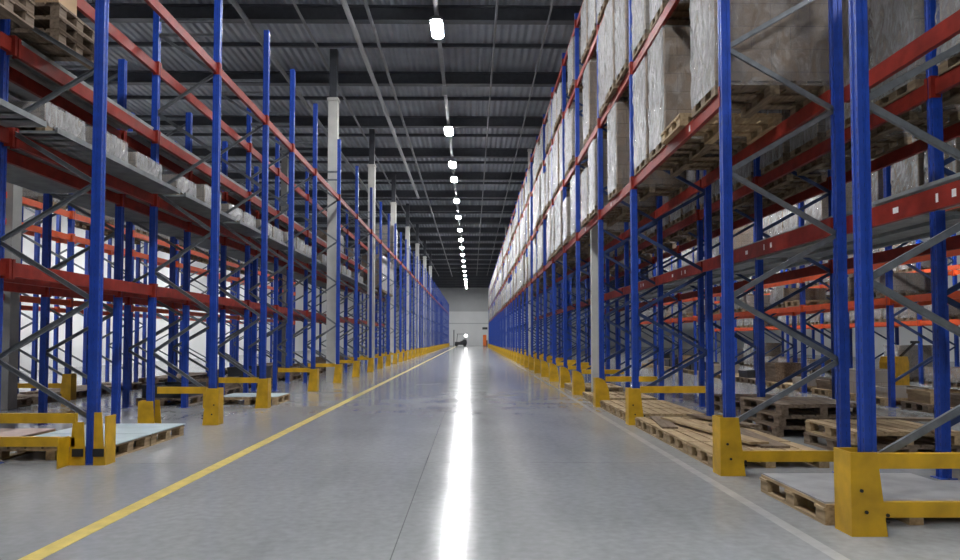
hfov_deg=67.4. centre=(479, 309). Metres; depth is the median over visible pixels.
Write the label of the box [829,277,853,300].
load
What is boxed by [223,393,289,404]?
wooden pallet
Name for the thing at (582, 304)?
beam
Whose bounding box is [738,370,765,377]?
crate
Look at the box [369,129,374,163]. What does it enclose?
head
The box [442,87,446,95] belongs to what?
junction box
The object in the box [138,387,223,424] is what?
guard
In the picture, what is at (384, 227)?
load
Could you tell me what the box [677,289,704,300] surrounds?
beam
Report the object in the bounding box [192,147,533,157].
ceiling beam
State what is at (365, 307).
frame
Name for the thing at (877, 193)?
load
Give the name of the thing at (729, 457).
guard
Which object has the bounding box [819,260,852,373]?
frame
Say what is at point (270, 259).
beam
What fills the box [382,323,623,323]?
trim
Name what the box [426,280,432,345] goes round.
frame
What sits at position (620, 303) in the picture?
panel
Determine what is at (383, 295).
load
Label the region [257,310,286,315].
beam
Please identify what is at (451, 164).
diffuser
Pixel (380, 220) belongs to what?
frame
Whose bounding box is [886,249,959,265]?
beam
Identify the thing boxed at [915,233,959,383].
frame
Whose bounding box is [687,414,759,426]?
plank
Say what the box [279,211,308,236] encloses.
beam
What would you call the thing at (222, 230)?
beam
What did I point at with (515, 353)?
guard
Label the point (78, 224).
load
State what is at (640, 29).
load
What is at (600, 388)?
guard
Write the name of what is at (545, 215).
beam
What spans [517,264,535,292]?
load
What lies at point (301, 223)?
frame
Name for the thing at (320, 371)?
wooden pallet
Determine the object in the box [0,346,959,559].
floor
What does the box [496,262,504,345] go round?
frame
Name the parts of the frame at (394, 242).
post, post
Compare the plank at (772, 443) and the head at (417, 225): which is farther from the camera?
the head at (417, 225)
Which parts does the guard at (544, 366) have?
corner plate, rail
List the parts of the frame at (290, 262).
post, post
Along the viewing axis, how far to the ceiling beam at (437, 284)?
121.42 m
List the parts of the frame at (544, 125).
post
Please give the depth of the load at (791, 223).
17.90 m
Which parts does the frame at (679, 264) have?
post, post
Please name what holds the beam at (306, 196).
attached to the frame at (278, 151)
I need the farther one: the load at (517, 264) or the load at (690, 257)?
the load at (517, 264)
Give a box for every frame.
[0,0,108,464]
[17,205,74,393]
[20,206,40,390]
[34,59,126,424]
[52,205,84,382]
[82,225,134,390]
[105,238,147,380]
[121,112,192,407]
[134,239,178,381]
[146,0,222,412]
[156,257,182,370]
[168,141,227,394]
[177,257,207,373]
[189,266,206,357]
[206,260,239,371]
[207,166,258,390]
[218,30,269,378]
[218,273,236,358]
[229,271,243,366]
[231,268,260,366]
[243,69,295,392]
[249,194,289,382]
[257,275,278,366]
[257,282,272,362]
[270,279,295,363]
[272,103,317,390]
[278,215,311,366]
[303,139,340,382]
[303,282,326,362]
[319,243,345,357]
[340,166,358,360]
[340,294,353,354]
[344,262,366,363]
[345,187,372,371]
[353,264,365,356]
[357,202,381,360]
[361,294,381,360]
[367,214,389,354]
[375,223,395,363]
[375,295,386,351]
[375,298,385,347]
[383,232,401,361]
[389,239,406,350]
[396,246,410,349]
[399,251,414,349]
[403,256,417,356]
[410,261,420,347]
[410,265,422,347]
[414,268,425,347]
[419,275,429,346]
[420,272,427,346]
[421,277,431,347]
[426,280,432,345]
[426,282,434,345]
[428,284,435,344]
[428,286,436,346]
[433,288,438,344]
[433,290,439,344]
[433,291,440,344]
[436,293,441,343]
[436,294,442,343]
[436,295,443,343]
[444,299,445,343]
[444,300,446,342]
[444,302,447,342]
[488,287,488,343]
[489,284,489,343]
[490,281,490,343]
[491,277,500,344]
[492,305,501,344]
[493,272,501,344]
[494,269,504,344]
[495,265,504,345]
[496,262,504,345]
[497,259,504,345]
[498,256,504,346]
[499,252,512,346]
[500,249,514,351]
[502,245,504,347]
[503,240,517,348]
[505,235,520,348]
[506,230,521,349]
[508,224,525,349]
[510,218,525,350]
[513,210,525,350]
[515,202,536,351]
[518,192,541,361]
[522,181,546,354]
[526,169,551,356]
[530,154,560,369]
[536,136,569,372]
[543,114,575,361]
[550,277,571,359]
[551,87,590,381]
[555,287,575,355]
[561,279,586,361]
[562,53,609,382]
[569,276,587,359]
[574,13,629,386]
[580,284,605,369]
[587,267,620,369]
[596,0,663,399]
[604,265,630,362]
[615,249,656,375]
[628,0,713,415]
[638,242,682,387]
[639,259,657,365]
[657,306,677,356]
[663,229,705,394]
[671,256,697,370]
[692,247,720,374]
[696,170,755,406]
[714,285,734,361]
[717,0,850,472]
[719,236,754,379]
[734,280,752,361]
[753,111,835,423]
[753,222,796,384]
[764,270,783,356]
[785,269,814,361]
[798,191,849,392]
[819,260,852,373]
[848,0,959,451]
[874,328,898,358]
[883,166,950,407]
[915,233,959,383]
[924,0,959,479]
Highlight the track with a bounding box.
[433,0,466,288]
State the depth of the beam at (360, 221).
26.34 m
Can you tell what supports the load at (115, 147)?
on the panel at (60, 140)
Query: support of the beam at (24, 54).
attached to the frame at (156, 111)
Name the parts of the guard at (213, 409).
corner plate, rail, corner plate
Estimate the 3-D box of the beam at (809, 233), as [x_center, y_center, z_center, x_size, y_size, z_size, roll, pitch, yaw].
[3.443,-0.744,9.025,0.051,0.170,3.936,0,-2,-1]
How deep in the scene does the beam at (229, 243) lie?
16.57 m
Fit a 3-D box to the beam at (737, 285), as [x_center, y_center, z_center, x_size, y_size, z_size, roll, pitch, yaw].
[5.364,-0.493,15.367,0.092,0.210,2.970,0,-2,-1]
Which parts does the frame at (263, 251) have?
post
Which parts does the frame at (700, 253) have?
post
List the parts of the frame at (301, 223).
post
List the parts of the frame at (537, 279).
post, post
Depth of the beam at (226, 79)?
12.37 m
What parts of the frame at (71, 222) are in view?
post, post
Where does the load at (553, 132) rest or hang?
on the beam at (552, 140)
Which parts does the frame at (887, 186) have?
post, post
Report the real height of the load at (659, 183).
1.550 m
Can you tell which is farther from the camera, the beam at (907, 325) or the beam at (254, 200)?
the beam at (907, 325)
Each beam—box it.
[0,31,17,55]
[0,125,15,146]
[0,258,11,278]
[3,282,48,296]
[3,294,71,306]
[4,277,121,296]
[5,218,73,241]
[6,192,73,218]
[6,259,155,296]
[7,149,123,206]
[9,66,124,142]
[10,128,157,206]
[12,38,158,143]
[21,305,58,312]
[24,231,59,242]
[50,288,130,304]
[59,307,109,314]
[60,239,111,254]
[68,70,567,86]
[72,299,132,311]
[74,211,133,236]
[74,234,133,256]
[77,0,159,75]
[77,3,580,24]
[107,96,550,100]
[108,42,568,48]
[122,292,188,304]
[122,313,147,317]
[124,194,190,231]
[125,131,190,180]
[131,297,174,308]
[133,305,176,314]
[134,230,177,249]
[134,250,177,266]
[136,115,949,127]
[144,0,220,73]
[156,284,209,302]
[158,196,210,227]
[159,131,211,177]
[160,63,212,120]
[163,133,914,137]
[175,303,209,310]
[177,309,206,316]
[178,245,208,258]
[178,261,207,273]
[189,301,225,309]
[190,270,206,276]
[191,171,226,200]
[191,222,226,244]
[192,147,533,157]
[207,160,533,163]
[218,296,249,309]
[218,308,251,316]
[218,314,239,319]
[219,225,250,245]
[219,259,238,267]
[219,273,239,280]
[220,64,267,124]
[220,174,250,200]
[221,120,251,152]
[226,239,257,255]
[226,306,256,311]
[227,192,257,218]
[228,171,525,180]
[230,190,519,197]
[237,182,521,183]
[250,238,278,257]
[250,300,277,312]
[251,192,278,218]
[252,144,279,175]
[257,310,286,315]
[257,313,281,319]
[258,211,287,231]
[258,251,287,269]
[261,198,517,200]
[268,116,293,151]
[273,205,514,211]
[278,305,307,316]
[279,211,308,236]
[279,251,307,269]
[280,171,308,200]
[282,317,303,320]
[294,144,316,175]
[294,212,512,213]
[294,217,512,222]
[294,266,311,277]
[308,264,326,277]
[308,311,325,318]
[309,194,326,216]
[309,227,507,232]
[309,232,326,247]
[316,275,326,283]
[317,172,340,200]
[317,223,509,224]
[317,247,326,255]
[340,198,357,218]
[340,253,347,261]
[341,225,347,233]
[343,236,504,240]
[344,243,676,247]
[348,229,359,243]
[348,257,359,268]
[351,268,647,271]
[358,216,371,233]
[360,241,367,250]
[360,249,499,253]
[360,255,498,258]
[360,260,642,263]
[360,272,647,274]
[360,275,648,277]
[372,230,381,243]
[382,242,389,251]
[396,264,647,267]
[396,278,644,280]
[396,281,630,282]
[396,283,630,285]
[396,286,623,287]
[440,233,504,233]
[530,145,535,161]
[536,124,542,143]
[536,218,542,230]
[536,268,542,277]
[543,100,550,123]
[543,145,550,165]
[543,199,551,218]
[543,260,551,271]
[551,66,561,98]
[551,118,561,145]
[552,180,562,204]
[552,249,562,262]
[562,21,574,65]
[562,86,574,118]
[563,163,574,186]
[563,233,575,252]
[567,304,574,310]
[575,0,583,27]
[575,26,596,87]
[575,121,597,165]
[575,258,587,270]
[575,300,587,308]
[576,214,597,240]
[580,274,586,281]
[597,15,603,34]
[597,70,629,127]
[598,178,629,219]
[604,234,621,250]
[604,257,614,268]
[604,288,622,299]
[615,250,629,263]
[618,271,630,277]
[622,212,654,239]
[623,277,654,294]
[629,0,679,74]
[630,86,719,189]
[638,233,656,251]
[639,259,651,268]
[639,299,652,307]
[652,246,676,263]
[653,295,677,305]
[655,179,701,218]
[655,261,702,285]
[663,210,696,238]
[671,298,692,303]
[671,317,692,322]
[677,236,703,252]
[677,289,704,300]
[693,293,719,300]
[693,313,719,320]
[697,177,753,219]
[701,90,830,187]
[702,218,832,271]
[712,213,753,238]
[713,278,754,293]
[720,311,754,318]
[734,315,752,318]
[734,327,752,330]
[753,312,791,318]
[754,78,927,187]
[754,278,799,290]
[762,177,827,217]
[764,260,829,284]
[765,305,799,313]
[788,325,819,328]
[792,309,829,315]
[800,262,885,282]
[800,296,886,311]
[820,323,854,328]
[828,122,959,189]
[830,235,959,273]
[844,9,959,102]
[846,180,959,233]
[848,300,931,311]
[874,320,917,325]
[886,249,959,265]
[887,290,959,304]
[895,325,931,327]
[917,264,959,272]
[918,319,959,325]
[928,65,959,98]
[953,269,959,275]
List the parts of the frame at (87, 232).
post, post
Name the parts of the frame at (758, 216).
post, post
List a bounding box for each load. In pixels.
[8,101,85,140]
[22,188,66,209]
[67,206,125,229]
[83,127,127,162]
[104,225,148,235]
[111,232,162,240]
[127,152,162,179]
[134,235,169,244]
[157,240,199,252]
[162,174,196,197]
[166,247,208,255]
[190,256,229,261]
[194,184,221,209]
[201,257,237,263]
[221,203,242,221]
[226,267,259,270]
[241,211,255,227]
[256,219,271,235]
[272,226,282,241]
[283,232,295,248]
[296,237,304,252]
[305,244,311,256]
[309,230,326,241]
[317,254,326,263]
[340,235,343,252]
[341,265,346,274]
[344,248,354,260]
[351,272,359,280]
[361,254,384,291]
[375,225,393,256]
[375,257,386,292]
[375,262,390,295]
[375,263,392,296]
[386,229,397,257]
[488,264,504,320]
[501,266,502,286]
[501,290,514,307]
[506,258,507,277]
[508,254,509,273]
[510,225,511,240]
[511,242,512,268]
[512,271,521,296]
[514,234,516,262]
[514,269,534,295]
[515,273,535,294]
[516,228,517,259]
[517,225,519,257]
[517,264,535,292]
[518,262,540,291]
[520,191,521,216]
[520,220,521,253]
[520,259,542,288]
[522,187,524,213]
[522,217,524,251]
[522,255,548,287]
[523,210,530,246]
[524,179,525,206]
[525,257,551,283]
[526,205,534,244]
[527,170,529,199]
[528,245,557,280]
[528,246,551,282]
[529,200,535,239]
[532,163,534,186]
[533,190,534,232]
[533,238,562,276]
[534,150,535,183]
[535,142,539,177]
[535,181,538,225]
[535,245,562,275]
[537,143,541,172]
[537,175,540,222]
[537,233,568,272]
[538,226,571,270]
[540,130,546,166]
[540,171,542,218]
[540,224,575,268]
[542,172,546,213]
[545,122,548,153]
[545,155,549,208]
[546,220,582,262]
[547,209,587,260]
[548,104,550,147]
[549,151,551,203]
[551,205,589,256]
[552,92,556,138]
[552,141,569,198]
[553,94,558,130]
[554,198,589,253]
[555,131,569,192]
[557,82,582,122]
[557,191,604,250]
[559,123,572,186]
[562,197,613,245]
[564,108,587,177]
[567,37,582,95]
[567,108,587,168]
[570,174,623,239]
[580,0,596,63]
[580,271,610,278]
[581,167,641,226]
[582,62,606,145]
[583,268,614,275]
[588,0,596,45]
[588,139,656,218]
[588,267,623,272]
[596,0,608,23]
[598,17,628,116]
[604,0,628,102]
[604,257,630,269]
[607,102,687,200]
[609,238,651,261]
[614,0,647,84]
[617,245,663,256]
[629,222,675,251]
[631,0,689,60]
[632,56,719,176]
[638,231,690,245]
[644,310,657,320]
[646,201,703,239]
[647,26,757,160]
[648,265,652,277]
[649,0,689,31]
[649,309,657,319]
[662,196,719,232]
[663,307,674,318]
[665,256,670,271]
[670,202,736,225]
[672,245,676,269]
[673,305,704,317]
[681,251,684,266]
[682,170,753,219]
[685,240,692,265]
[689,0,829,117]
[694,246,696,262]
[699,170,775,209]
[712,237,718,256]
[715,178,801,200]
[733,160,827,190]
[733,222,752,248]
[734,295,776,312]
[736,319,749,327]
[737,349,744,364]
[743,318,771,327]
[744,343,751,366]
[751,316,777,326]
[751,343,781,366]
[759,109,851,175]
[763,215,769,238]
[765,356,786,361]
[768,283,798,292]
[769,210,782,235]
[770,288,826,308]
[777,315,798,325]
[778,358,810,362]
[783,201,805,231]
[789,110,911,158]
[789,315,799,325]
[799,314,810,324]
[800,359,830,371]
[805,182,852,224]
[809,262,822,286]
[810,295,829,324]
[823,254,853,283]
[824,312,849,323]
[825,0,959,138]
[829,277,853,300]
[849,311,875,322]
[868,0,959,112]
[871,159,892,207]
[873,242,912,270]
[873,273,930,298]
[874,308,883,321]
[881,247,899,272]
[883,293,926,321]
[884,345,932,381]
[890,136,959,210]
[899,244,949,272]
[900,305,924,320]
[923,304,959,319]
[924,120,959,208]
[924,367,959,384]
[935,0,959,75]
[950,368,959,387]
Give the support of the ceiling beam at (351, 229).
attached to the ceiling at (233, 58)
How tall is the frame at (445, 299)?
7.200 m
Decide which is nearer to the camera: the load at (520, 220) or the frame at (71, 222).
the frame at (71, 222)
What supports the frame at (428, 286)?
on the floor
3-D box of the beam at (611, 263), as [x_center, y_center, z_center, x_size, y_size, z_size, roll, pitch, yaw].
[4.127,-1.462,23.248,0.092,0.210,2.630,0,-2,-1]
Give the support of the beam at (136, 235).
attached to the frame at (87, 232)
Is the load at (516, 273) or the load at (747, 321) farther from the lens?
the load at (516, 273)
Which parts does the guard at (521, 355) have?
corner plate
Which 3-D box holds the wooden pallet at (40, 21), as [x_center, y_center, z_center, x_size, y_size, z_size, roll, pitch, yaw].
[-5.140,-3.113,8.222,1.150,0.144,0.829,0,-2,-1]
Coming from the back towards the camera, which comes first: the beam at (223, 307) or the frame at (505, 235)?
the frame at (505, 235)
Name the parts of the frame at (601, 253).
post, post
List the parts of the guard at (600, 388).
corner plate, rail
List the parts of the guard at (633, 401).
corner plate, rail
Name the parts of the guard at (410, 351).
corner plate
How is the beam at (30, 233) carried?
attached to the frame at (34, 318)
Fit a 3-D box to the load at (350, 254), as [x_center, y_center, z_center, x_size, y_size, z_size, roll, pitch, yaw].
[-5.837,-2.292,30.430,1.128,0.550,0.827,0,-2,-1]
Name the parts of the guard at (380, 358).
corner plate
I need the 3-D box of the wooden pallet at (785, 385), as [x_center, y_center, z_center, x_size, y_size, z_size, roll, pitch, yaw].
[8.263,1.966,18.631,1.000,0.144,0.788,0,-2,-1]
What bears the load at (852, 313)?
on the beam at (822, 326)
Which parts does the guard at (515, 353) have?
corner plate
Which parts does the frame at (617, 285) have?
post, post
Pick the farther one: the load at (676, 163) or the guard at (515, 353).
the guard at (515, 353)
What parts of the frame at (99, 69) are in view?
post, post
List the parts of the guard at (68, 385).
rail, corner plate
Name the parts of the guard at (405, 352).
corner plate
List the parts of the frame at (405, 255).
post, post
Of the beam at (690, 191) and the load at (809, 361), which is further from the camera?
the load at (809, 361)
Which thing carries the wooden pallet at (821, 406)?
on the wooden pallet at (779, 420)
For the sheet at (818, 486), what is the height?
0.012 m
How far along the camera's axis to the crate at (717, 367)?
23.90 m
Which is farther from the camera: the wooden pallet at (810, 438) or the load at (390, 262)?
the load at (390, 262)
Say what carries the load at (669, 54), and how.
on the beam at (712, 108)
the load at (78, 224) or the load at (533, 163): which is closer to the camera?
the load at (78, 224)
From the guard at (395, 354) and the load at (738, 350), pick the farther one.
the guard at (395, 354)
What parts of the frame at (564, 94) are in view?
post, post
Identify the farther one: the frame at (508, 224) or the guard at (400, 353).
the frame at (508, 224)
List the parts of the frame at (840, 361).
post, post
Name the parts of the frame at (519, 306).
post, post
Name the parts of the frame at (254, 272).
post, post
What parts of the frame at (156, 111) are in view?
post, post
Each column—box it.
[0,182,22,409]
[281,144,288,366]
[326,97,339,381]
[367,164,375,368]
[390,202,396,362]
[405,226,409,352]
[415,243,419,347]
[423,256,426,346]
[429,266,431,345]
[527,149,531,355]
[590,59,598,391]
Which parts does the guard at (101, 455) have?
rail, rail, corner plate, corner plate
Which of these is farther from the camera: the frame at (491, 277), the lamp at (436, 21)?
the frame at (491, 277)
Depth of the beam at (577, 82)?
15.40 m
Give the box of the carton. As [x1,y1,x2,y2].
[35,0,76,15]
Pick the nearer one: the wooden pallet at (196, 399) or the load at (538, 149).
the wooden pallet at (196, 399)
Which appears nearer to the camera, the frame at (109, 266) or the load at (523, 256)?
the frame at (109, 266)
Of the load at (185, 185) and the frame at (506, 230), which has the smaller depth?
the load at (185, 185)
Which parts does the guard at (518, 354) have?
corner plate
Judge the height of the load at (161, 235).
1.100 m
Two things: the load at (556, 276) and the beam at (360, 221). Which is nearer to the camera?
the beam at (360, 221)
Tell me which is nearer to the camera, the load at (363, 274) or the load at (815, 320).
the load at (815, 320)
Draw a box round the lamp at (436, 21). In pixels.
[430,14,443,38]
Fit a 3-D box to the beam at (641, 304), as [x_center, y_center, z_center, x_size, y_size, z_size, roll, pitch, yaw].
[5.277,-0.182,23.210,0.092,0.210,2.630,0,-2,-1]
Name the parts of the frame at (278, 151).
post, post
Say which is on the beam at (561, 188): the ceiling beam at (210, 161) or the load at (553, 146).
the load at (553, 146)
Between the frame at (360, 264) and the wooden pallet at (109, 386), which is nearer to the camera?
the wooden pallet at (109, 386)
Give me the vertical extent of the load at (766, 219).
1.350 m
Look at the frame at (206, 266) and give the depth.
27.57 m
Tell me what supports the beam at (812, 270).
attached to the frame at (758, 216)
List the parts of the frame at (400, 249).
post, post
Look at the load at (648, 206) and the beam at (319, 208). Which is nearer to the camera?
the load at (648, 206)
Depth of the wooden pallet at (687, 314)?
26.16 m
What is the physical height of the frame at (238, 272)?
5.500 m
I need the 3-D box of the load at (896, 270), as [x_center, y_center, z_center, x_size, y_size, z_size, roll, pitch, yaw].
[13.174,-1.491,22.274,1.077,0.800,0.787,0,-2,-1]
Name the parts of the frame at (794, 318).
post, post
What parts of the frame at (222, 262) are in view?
post, post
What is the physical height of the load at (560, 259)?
1.480 m
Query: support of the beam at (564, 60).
attached to the frame at (579, 320)
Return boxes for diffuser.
[445,127,452,135]
[449,162,455,167]
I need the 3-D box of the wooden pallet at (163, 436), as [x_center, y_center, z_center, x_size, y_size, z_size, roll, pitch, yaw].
[-4.603,1.593,9.194,1.260,0.144,0.991,0,-2,-1]
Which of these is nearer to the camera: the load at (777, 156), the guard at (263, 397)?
the load at (777, 156)
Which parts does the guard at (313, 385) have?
rail, corner plate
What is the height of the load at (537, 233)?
1.480 m
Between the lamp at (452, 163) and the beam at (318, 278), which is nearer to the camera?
the beam at (318, 278)
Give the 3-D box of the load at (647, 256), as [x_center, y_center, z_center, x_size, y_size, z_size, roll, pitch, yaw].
[4.710,-2.312,22.675,1.228,1.500,0.808,0,-2,-1]
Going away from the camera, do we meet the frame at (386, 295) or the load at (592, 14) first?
the load at (592, 14)
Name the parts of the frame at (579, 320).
post, post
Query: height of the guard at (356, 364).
0.570 m
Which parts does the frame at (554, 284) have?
post, post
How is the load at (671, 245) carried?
on the beam at (621, 257)
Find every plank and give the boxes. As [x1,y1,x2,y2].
[650,416,677,428]
[661,417,768,443]
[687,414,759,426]
[709,423,789,447]
[850,416,934,421]
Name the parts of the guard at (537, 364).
corner plate, rail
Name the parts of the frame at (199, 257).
post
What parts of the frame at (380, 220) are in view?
post, post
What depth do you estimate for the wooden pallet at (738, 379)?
21.38 m
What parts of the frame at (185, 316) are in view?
post, post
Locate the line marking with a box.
[18,348,452,559]
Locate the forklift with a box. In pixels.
[453,330,466,345]
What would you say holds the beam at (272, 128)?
attached to the frame at (263, 251)
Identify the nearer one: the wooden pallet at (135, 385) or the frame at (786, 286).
the wooden pallet at (135, 385)
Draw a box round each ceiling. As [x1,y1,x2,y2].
[56,0,949,268]
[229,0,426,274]
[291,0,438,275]
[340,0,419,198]
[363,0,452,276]
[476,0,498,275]
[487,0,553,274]
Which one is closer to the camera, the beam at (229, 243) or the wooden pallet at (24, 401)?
the wooden pallet at (24, 401)
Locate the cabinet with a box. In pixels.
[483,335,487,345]
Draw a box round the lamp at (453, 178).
[451,175,457,181]
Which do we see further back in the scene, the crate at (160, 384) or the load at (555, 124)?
the load at (555, 124)
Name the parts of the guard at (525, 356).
corner plate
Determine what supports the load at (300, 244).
on the panel at (236, 254)
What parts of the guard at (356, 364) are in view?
rail, corner plate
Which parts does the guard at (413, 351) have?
corner plate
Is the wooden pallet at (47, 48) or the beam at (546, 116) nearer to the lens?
the wooden pallet at (47, 48)
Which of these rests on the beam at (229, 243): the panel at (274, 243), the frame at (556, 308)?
the panel at (274, 243)
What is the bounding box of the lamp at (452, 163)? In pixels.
[449,159,455,167]
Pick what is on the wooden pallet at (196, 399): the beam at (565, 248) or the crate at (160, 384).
the crate at (160, 384)
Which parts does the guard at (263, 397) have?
corner plate, rail, corner plate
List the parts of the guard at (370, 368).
rail, corner plate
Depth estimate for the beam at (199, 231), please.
14.36 m
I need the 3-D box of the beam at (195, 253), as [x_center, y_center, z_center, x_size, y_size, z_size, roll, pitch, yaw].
[-8.852,-1.766,22.390,0.092,0.180,2.780,0,-2,-1]
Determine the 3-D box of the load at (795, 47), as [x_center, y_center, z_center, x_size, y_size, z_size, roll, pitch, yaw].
[2.962,-2.925,7.661,1.228,1.550,0.808,0,-2,-1]
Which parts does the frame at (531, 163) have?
post, post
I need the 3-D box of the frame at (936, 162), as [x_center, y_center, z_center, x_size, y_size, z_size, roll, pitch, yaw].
[4.900,-1.531,6.841,1.310,6.200,0.150,0,-2,-1]
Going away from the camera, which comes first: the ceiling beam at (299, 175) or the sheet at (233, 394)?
the sheet at (233, 394)
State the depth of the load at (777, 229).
18.73 m
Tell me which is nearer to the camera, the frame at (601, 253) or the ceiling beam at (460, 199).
the frame at (601, 253)
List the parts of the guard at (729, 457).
corner plate, rail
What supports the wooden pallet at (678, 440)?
on the floor
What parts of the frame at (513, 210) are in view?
post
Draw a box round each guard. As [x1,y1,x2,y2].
[0,412,115,468]
[18,373,76,399]
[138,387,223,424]
[203,377,270,407]
[278,368,318,390]
[308,363,342,382]
[340,360,359,376]
[348,357,373,371]
[360,356,382,368]
[376,354,390,365]
[378,353,396,363]
[385,352,402,361]
[396,350,411,358]
[398,351,407,360]
[401,349,415,357]
[514,351,534,361]
[517,352,533,362]
[520,353,543,364]
[524,355,549,367]
[528,356,557,369]
[534,358,562,372]
[541,360,575,376]
[549,362,588,381]
[559,366,604,387]
[572,370,623,394]
[593,376,656,406]
[625,386,705,424]
[712,415,833,475]
[834,447,959,536]
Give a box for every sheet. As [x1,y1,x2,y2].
[0,428,54,435]
[36,433,151,446]
[46,423,185,433]
[224,393,288,396]
[763,473,959,503]
[935,480,959,487]
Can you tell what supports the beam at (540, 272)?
attached to the frame at (544, 125)
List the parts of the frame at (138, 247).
post, post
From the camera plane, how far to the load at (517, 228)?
38.32 m
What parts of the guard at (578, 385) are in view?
corner plate, rail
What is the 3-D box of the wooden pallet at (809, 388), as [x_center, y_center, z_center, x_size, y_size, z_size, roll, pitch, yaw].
[8.272,1.933,17.798,1.000,0.144,0.788,0,-2,-1]
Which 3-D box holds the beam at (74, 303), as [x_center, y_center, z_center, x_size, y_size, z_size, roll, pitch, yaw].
[-8.791,-0.096,16.795,0.092,0.180,2.730,0,-2,-1]
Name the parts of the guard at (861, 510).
corner plate, rail, rail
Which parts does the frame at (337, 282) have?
post, post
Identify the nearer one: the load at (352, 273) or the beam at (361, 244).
the load at (352, 273)
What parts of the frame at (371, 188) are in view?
post, post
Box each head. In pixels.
[330,49,337,96]
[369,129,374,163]
[391,174,395,201]
[406,204,408,225]
[416,224,418,242]
[423,240,425,255]
[429,251,431,265]
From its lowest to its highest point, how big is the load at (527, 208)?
1.660 m
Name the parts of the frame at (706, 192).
post, post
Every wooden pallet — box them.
[0,0,34,28]
[0,435,150,460]
[10,15,93,53]
[10,28,93,69]
[10,429,55,451]
[14,0,35,14]
[17,394,61,403]
[17,398,31,406]
[19,390,86,397]
[34,2,94,41]
[50,387,108,393]
[76,385,122,390]
[102,382,145,389]
[136,394,202,405]
[138,377,180,382]
[149,425,183,445]
[155,375,197,377]
[177,374,206,376]
[178,372,218,373]
[201,387,242,396]
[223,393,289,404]
[238,380,272,387]
[271,374,301,380]
[299,370,323,374]
[564,383,614,390]
[569,385,623,391]
[582,392,645,401]
[589,395,656,403]
[600,400,672,411]
[607,404,687,416]
[617,409,704,420]
[635,417,711,433]
[649,424,759,442]
[661,113,782,143]
[666,432,790,453]
[686,312,704,316]
[687,442,828,467]
[714,394,788,406]
[714,402,774,415]
[735,377,745,382]
[739,397,856,415]
[740,407,856,425]
[742,416,824,436]
[746,378,765,384]
[759,474,923,524]
[765,380,773,386]
[774,382,792,388]
[785,300,829,306]
[788,384,816,391]
[803,431,959,451]
[805,419,959,444]
[811,388,831,396]
[850,393,856,400]
[876,396,911,405]
[901,401,933,412]
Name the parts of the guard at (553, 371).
corner plate, rail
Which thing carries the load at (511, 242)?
on the beam
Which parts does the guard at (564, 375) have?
corner plate, rail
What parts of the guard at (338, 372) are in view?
rail, corner plate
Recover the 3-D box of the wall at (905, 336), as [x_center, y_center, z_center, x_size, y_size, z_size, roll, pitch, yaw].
[26.515,-1.756,57.413,0.300,10.650,142.000,0,-2,-1]
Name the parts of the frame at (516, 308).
post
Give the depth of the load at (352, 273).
29.12 m
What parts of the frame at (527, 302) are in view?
post, post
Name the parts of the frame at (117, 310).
post, post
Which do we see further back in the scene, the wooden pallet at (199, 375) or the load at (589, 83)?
the wooden pallet at (199, 375)
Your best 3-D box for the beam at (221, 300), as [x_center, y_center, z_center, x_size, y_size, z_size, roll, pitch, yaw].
[-5.027,-0.152,14.613,0.092,0.210,1.980,0,-2,-1]
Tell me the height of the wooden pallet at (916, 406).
0.144 m
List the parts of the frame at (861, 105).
post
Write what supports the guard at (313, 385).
on the floor
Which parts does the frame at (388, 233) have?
post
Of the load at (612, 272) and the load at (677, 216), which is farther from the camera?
the load at (612, 272)
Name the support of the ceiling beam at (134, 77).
attached to the ceiling at (233, 58)
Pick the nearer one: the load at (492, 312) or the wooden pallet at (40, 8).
the wooden pallet at (40, 8)
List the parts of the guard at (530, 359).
corner plate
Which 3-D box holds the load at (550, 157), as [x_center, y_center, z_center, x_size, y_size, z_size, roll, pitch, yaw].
[2.806,-4.144,22.506,1.228,1.600,0.688,0,-2,-1]
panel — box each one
[0,98,46,126]
[6,127,180,193]
[8,40,153,130]
[53,193,236,221]
[126,131,211,170]
[133,220,260,236]
[162,170,247,191]
[176,235,287,249]
[219,248,320,262]
[227,192,276,210]
[241,210,304,229]
[258,262,340,273]
[283,272,354,281]
[294,230,326,244]
[308,281,366,286]
[317,244,346,256]
[323,287,377,291]
[572,302,622,306]
[581,298,647,302]
[604,292,666,298]
[613,286,697,293]
[639,273,749,286]
[666,257,821,275]
[716,211,959,259]
[872,172,959,209]
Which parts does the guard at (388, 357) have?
corner plate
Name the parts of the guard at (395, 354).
corner plate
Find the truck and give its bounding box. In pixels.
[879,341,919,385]
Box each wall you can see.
[20,208,365,370]
[377,288,623,345]
[623,210,959,361]
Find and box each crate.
[141,382,205,397]
[189,376,238,389]
[227,366,271,377]
[271,367,299,375]
[291,363,320,369]
[316,357,325,362]
[340,355,349,364]
[657,353,671,364]
[664,359,669,366]
[670,355,677,367]
[683,355,697,363]
[691,362,718,370]
[714,364,739,372]
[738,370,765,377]
[765,362,800,381]
[792,376,831,385]
[816,379,831,389]
[849,368,887,392]
[876,385,928,397]
[906,389,959,403]
[950,393,959,406]
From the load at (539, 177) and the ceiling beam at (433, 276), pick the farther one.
the ceiling beam at (433, 276)
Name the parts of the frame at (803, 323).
post, post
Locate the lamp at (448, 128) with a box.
[444,123,452,135]
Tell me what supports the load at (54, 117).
on the panel at (60, 140)
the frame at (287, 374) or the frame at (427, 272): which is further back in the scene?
the frame at (427, 272)
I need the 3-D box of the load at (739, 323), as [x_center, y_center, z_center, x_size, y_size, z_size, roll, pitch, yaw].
[13.035,0.452,34.706,1.077,0.800,0.787,0,-2,-1]
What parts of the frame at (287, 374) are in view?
post, post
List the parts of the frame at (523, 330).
post, post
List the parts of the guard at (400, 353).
corner plate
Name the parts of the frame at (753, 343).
post, post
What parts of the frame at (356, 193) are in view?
post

